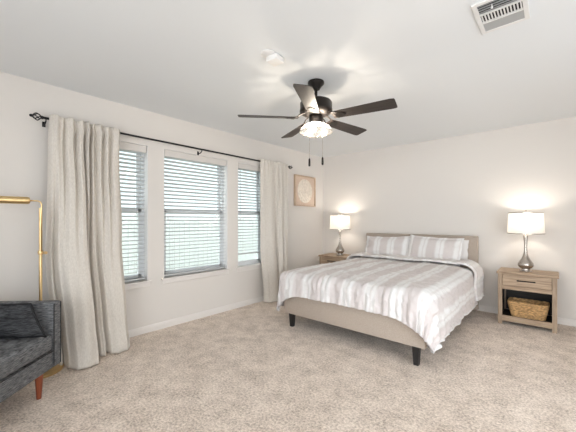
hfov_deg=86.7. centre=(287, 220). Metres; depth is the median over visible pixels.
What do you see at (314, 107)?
ceiling fan
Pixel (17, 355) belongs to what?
seat cushion
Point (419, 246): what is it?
pillow
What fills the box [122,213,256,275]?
fence
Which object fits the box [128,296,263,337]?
baseboard
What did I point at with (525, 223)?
table lamp
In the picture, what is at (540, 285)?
nightstand
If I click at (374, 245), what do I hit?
pillow
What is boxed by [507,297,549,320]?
basket
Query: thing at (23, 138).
wall
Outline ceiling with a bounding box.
[0,0,575,157]
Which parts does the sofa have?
arm, leg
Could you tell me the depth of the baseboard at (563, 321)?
3.64 m
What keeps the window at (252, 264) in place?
in the wall at (23, 138)
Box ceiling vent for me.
[471,0,529,34]
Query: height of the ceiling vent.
0.034 m
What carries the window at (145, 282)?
in the wall at (23, 138)
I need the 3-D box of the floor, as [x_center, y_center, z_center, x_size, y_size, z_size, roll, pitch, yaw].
[0.248,1.274,1.804,5.070,0.080,7.020,0,0,41]
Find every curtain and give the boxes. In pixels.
[45,114,129,369]
[260,159,287,302]
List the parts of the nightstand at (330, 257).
drawer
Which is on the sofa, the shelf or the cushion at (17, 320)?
the cushion at (17, 320)
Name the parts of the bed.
leg, foot rail, leg, headboard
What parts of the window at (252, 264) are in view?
sill, sash, sash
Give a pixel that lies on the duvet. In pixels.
(431, 299)
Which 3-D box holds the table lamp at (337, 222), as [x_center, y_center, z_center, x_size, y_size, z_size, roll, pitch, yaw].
[0.912,0.243,5.343,0.362,0.734,0.362,0,0,41]
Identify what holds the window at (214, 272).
in the wall at (23, 138)
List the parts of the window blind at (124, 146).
rail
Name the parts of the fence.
rail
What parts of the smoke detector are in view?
mounting plate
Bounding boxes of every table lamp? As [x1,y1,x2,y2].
[330,215,350,255]
[507,210,544,271]
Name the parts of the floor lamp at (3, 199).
stem, clamp knob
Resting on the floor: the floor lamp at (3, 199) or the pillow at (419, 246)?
the floor lamp at (3, 199)
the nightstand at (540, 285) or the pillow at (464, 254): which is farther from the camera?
the pillow at (464, 254)
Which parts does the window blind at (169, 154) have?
rail, ladder cord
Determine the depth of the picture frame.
5.41 m
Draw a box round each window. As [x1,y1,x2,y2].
[121,141,151,289]
[161,149,230,283]
[236,162,261,271]
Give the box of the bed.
[284,233,478,365]
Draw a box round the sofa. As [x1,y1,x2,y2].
[0,300,60,402]
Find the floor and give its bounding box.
[0,301,575,431]
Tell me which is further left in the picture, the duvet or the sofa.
the sofa
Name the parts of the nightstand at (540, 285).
leg, leg, rail, drawer, rail, panel, leg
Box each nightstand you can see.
[318,253,350,263]
[496,267,558,333]
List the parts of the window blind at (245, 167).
pull cord, rail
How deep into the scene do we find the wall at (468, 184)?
4.18 m
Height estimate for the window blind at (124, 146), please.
1.466 m
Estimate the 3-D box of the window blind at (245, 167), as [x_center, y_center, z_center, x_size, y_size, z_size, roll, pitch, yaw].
[-0.558,-0.163,4.538,0.073,1.311,0.516,0,0,41]
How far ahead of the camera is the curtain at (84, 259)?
2.71 m
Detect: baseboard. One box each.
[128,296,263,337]
[478,305,575,326]
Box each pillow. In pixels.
[363,236,409,257]
[407,234,463,265]
[460,240,468,265]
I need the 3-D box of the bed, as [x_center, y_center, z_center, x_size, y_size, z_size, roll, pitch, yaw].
[1.265,0.724,3.877,1.636,1.020,2.184,0,0,41]
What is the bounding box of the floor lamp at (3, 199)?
[0,196,63,380]
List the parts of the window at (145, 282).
sash, sash, frame, sill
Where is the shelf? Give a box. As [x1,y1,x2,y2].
[503,309,551,322]
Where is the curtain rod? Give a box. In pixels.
[29,112,292,168]
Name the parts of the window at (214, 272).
sash, sash, frame, sill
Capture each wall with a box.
[0,71,322,329]
[323,117,575,319]
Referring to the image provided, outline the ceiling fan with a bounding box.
[238,78,396,166]
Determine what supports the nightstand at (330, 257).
on the floor
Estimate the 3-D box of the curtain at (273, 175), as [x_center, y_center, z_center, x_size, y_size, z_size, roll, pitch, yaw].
[-0.181,0.155,4.690,0.169,2.133,0.616,0,0,41]
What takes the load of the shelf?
attached to the nightstand at (540, 285)
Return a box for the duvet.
[276,252,484,353]
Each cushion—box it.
[0,303,46,337]
[0,335,51,379]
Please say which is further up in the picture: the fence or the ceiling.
the ceiling
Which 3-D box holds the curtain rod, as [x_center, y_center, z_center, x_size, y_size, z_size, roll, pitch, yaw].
[-1.061,-0.864,3.818,0.122,0.089,3.370,0,0,41]
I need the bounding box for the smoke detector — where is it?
[260,50,283,66]
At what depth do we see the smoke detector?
2.21 m
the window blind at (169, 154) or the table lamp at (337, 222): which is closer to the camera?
the window blind at (169, 154)
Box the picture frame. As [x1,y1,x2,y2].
[294,174,315,206]
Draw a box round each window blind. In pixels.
[119,141,145,281]
[164,150,226,275]
[238,163,260,254]

